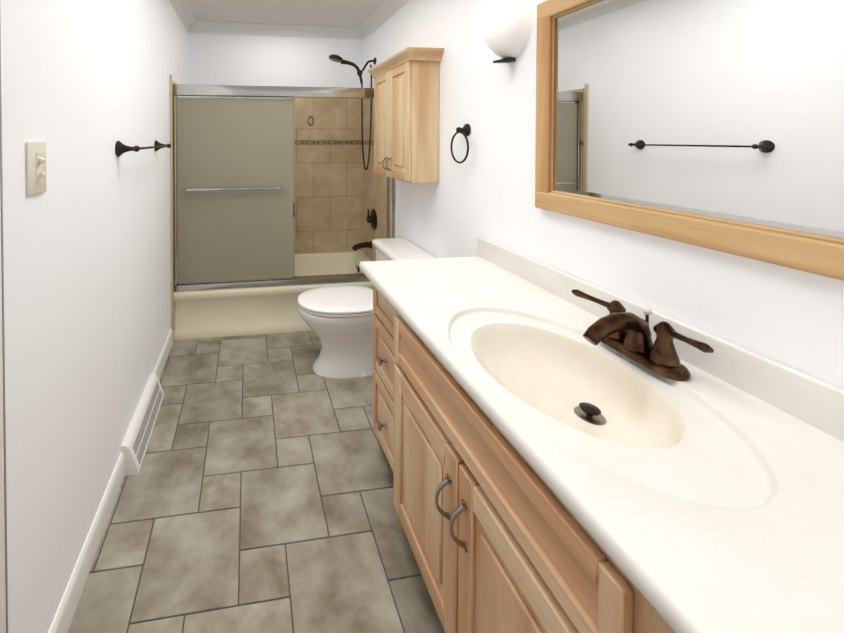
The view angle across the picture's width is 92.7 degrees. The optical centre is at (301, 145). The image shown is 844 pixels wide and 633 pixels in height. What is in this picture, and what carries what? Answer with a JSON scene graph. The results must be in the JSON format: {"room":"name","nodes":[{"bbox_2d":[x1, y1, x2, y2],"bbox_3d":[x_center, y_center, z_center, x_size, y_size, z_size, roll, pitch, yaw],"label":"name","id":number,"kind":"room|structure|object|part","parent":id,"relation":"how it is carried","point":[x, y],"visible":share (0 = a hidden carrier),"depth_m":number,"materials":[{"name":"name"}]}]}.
{"room":"bathroom","nodes":[
{"label":"bathroom","id":0,"kind":"room"},
{"bbox_2d":[0,0,187,632],"bbox_3d":[-0.695,0.156,1.052,0.100,2.290,4.620,0,1,-8],"label":"wall","id":1,"kind":"structure","parent":0,"point":[86,252],"depth_m":1.11,"materials":[{"name":"paint"}]},
{"bbox_2d":[0,21,7,632],"bbox_3d":[-0.524,0.241,0.284,0.022,2.145,0.948,0,1,-8],"label":"door frame","id":2,"kind":"structure","parent":1,"relation":"attached to","point":[3,571],"depth_m":0.75,"materials":[{"name":"white wood"}]},
{"bbox_2d":[26,141,46,195],"bbox_3d":[-0.612,0.053,0.902,0.021,0.122,0.078,0,1,-8],"label":"switch plate","id":3,"kind":"object","parent":1,"relation":"attached to","point":[36,165],"visible":1,"depth_m":0.89,"materials":[{"name":"beige plastic"}]},
{"bbox_2d":[48,329,172,632],"bbox_3d":[-0.585,1.260,0.687,0.013,0.094,3.630,0,1,-8],"label":"baseboard","id":4,"kind":"structure","parent":1,"relation":"attached to","point":[63,617],"depth_m":1.17,"materials":[{"name":"white wood"}]},
{"bbox_2d":[121,373,163,475],"bbox_3d":[-0.705,1.230,1.740,0.066,0.120,0.470,0,1,-8],"label":"air vent","id":5,"kind":"object","parent":1,"relation":"in","point":[135,442],"visible":1,"depth_m":1.66,"materials":[{"name":"white metal"}]},
{"bbox_2d":[115,140,170,156],"bbox_3d":[-0.707,0.009,1.783,0.081,0.062,0.677,0,1,-8],"label":"towel bar","id":6,"kind":"object","parent":1,"relation":"attached to","point":[121,148],"visible":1,"depth_m":1.47,"materials":[{"name":"brown metal"}]},
{"bbox_2d":[169,74,173,340],"bbox_3d":[-0.840,0.413,2.486,0.014,1.730,0.027,0,1,-8],"label":"trim","id":7,"kind":"structure","parent":1,"relation":"attached to","point":[171,202],"depth_m":2.48,"materials":[{"name":"beige wood"}]},
{"bbox_2d":[170,0,196,32],"bbox_3d":[-0.609,-0.946,1.047,0.075,0.085,4.420,0,1,-8],"label":"crown molding","id":8,"kind":"structure","parent":1,"relation":"attached to","point":[182,8],"depth_m":2.89,"materials":[{"name":"white"}]},
{"bbox_2d":[67,331,444,632],"bbox_3d":[0.109,1.329,1.185,1.524,0.060,4.420,0,1,-8],"label":"floor","id":9,"kind":"structure","parent":0,"point":[255,495],"depth_m":1.35,"materials":[{"name":"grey tile"}]},
{"bbox_2d":[172,54,392,339],"bbox_3d":[-0.146,0.274,2.972,1.521,1.992,0.774,0,1,-8],"label":"shower","id":10,"kind":"object","parent":9,"relation":"on","point":[241,267],"visible":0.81,"depth_m":2.60,"materials":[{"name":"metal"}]},
{"bbox_3d":[-0.435,0.302,2.611,0.784,1.228,0.033,0,1,-8],"label":"door glass","id":11,"kind":"part","parent":10,"relation":"part of","materials":[{"name":"beige"}]},
{"bbox_2d":[298,238,435,378],"bbox_3d":[0.347,0.944,2.233,0.745,0.676,0.500,0,1,-8],"label":"toilet","id":12,"kind":"object","parent":9,"relation":"on","point":[338,319],"visible":0.5,"depth_m":2.13,"materials":[{"name":"white ceramic"}]},
{"bbox_2d":[360,269,674,632],"bbox_3d":[0.693,0.933,0.360,0.592,0.760,2.630,0,1,-8],"label":"bathroom vanity","id":13,"kind":"object","parent":9,"relation":"on","point":[494,550],"depth_m":0.82,"materials":[{"name":"brown wood"}]},
{"bbox_2d":[359,256,843,632],"bbox_3d":[0.706,0.533,0.364,0.561,0.040,2.648,0,1,-8],"label":"countertop","id":14,"kind":"structure","parent":13,"relation":"on","point":[729,519],"depth_m":0.60,"materials":[{"name":"white stone"}]},
{"bbox_2d":[463,321,698,432],"bbox_3d":[0.595,0.579,0.894,0.340,0.117,0.456,0,1,-8],"label":"sink","id":15,"kind":"object","parent":14,"relation":"in","point":[590,392],"depth_m":0.97,"materials":[{"name":"beige ceramic"}]},
{"bbox_2d":[567,285,722,380],"bbox_3d":[0.753,0.450,0.911,0.179,0.108,0.306,0,1,-8],"label":"faucet","id":16,"kind":"object","parent":14,"relation":"on","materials":[{"name":"brown metal"}]},
{"bbox_2d":[188,33,363,87],"bbox_3d":[-0.208,0.118,3.404,1.524,2.290,0.100,0,1,-8],"label":"wall","id":17,"kind":"structure","parent":0,"point":[226,59],"depth_m":3.33,"materials":[{"name":"paint"}]},
{"bbox_2d":[197,21,357,38],"bbox_3d":[-0.193,-0.983,3.300,1.350,0.085,0.075,0,1,-8],"label":"crown molding","id":18,"kind":"structure","parent":17,"relation":"attached to","point":[203,27],"depth_m":3.30,"materials":[{"name":"white"}]},
{"bbox_2d":[295,98,362,253],"bbox_3d":[-0.200,0.264,3.353,1.508,1.400,0.008,0,1,-8],"label":"wall tile","id":19,"kind":"structure","parent":17,"relation":"attached to","point":[328,174],"depth_m":3.41,"materials":[{"name":"beige tile"}]},
{"bbox_2d":[187,0,384,26],"bbox_3d":[0.109,-1.040,1.147,1.724,0.100,4.620,0,1,-8],"label":"ceiling","id":20,"kind":"structure","parent":0,"point":[348,13],"depth_m":2.94,"materials":[{"name":"paint"}]},
{"bbox_2d":[363,0,843,389],"bbox_3d":[0.913,0.152,1.280,0.100,2.290,4.620,0,1,-8],"label":"wall","id":21,"kind":"structure","parent":0,"point":[786,316],"depth_m":1.42,"materials":[{"name":"paint"}]},
{"bbox_2d":[362,99,394,260],"bbox_3d":[0.603,0.268,3.087,0.008,1.400,0.760,0,1,-8],"label":"wall tile","id":22,"kind":"structure","parent":21,"relation":"attached to","point":[375,191],"depth_m":3.19,"materials":[{"name":"beige tile"}]},
{"bbox_2d":[357,0,409,39],"bbox_3d":[0.826,-0.950,1.250,0.075,0.085,4.420,0,1,-8],"label":"crown molding","id":23,"kind":"structure","parent":21,"relation":"attached to","point":[384,11],"depth_m":2.94,"materials":[{"name":"white"}]},
{"bbox_2d":[368,47,443,182],"bbox_3d":[0.604,-0.159,2.357,0.207,0.717,0.672,0,1,-8],"label":"upper cabinet","id":24,"kind":"object","parent":21,"relation":"attached to","point":[406,108],"visible":1,"depth_m":2.08,"materials":[{"name":"brown wood"}]},
{"bbox_2d":[450,124,470,163],"bbox_3d":[0.757,-0.007,1.821,0.054,0.189,0.154,0,1,-8],"label":"towel ring","id":25,"kind":"object","parent":21,"relation":"attached to","point":[465,130],"visible":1,"depth_m":1.81,"materials":[{"name":"brown metal"}]},
{"bbox_2d":[480,4,533,62],"bbox_3d":[0.770,-0.418,1.503,0.116,0.191,0.230,0,1,-8],"label":"sconce","id":26,"kind":"object","parent":21,"relation":"attached to","point":[506,31],"visible":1,"depth_m":1.44,"materials":[{"name":"white glass"}]},
{"bbox_2d":[475,237,843,440],"bbox_3d":[0.974,0.491,0.401,0.022,0.122,2.648,0,1,-8],"label":"backsplash","id":27,"kind":"structure","parent":21,"relation":"attached to","point":[815,401],"depth_m":0.78,"materials":[{"name":"white stone"}]},
{"bbox_2d":[535,0,843,280],"bbox_3d":[0.924,-0.126,0.739,0.026,0.715,1.255,0,1,-8],"label":"mirror","id":28,"kind":"object","parent":21,"relation":"attached to","point":[717,125],"visible":0.96,"depth_m":0.87,"materials":[{"name":"brown wood"}]}
]}

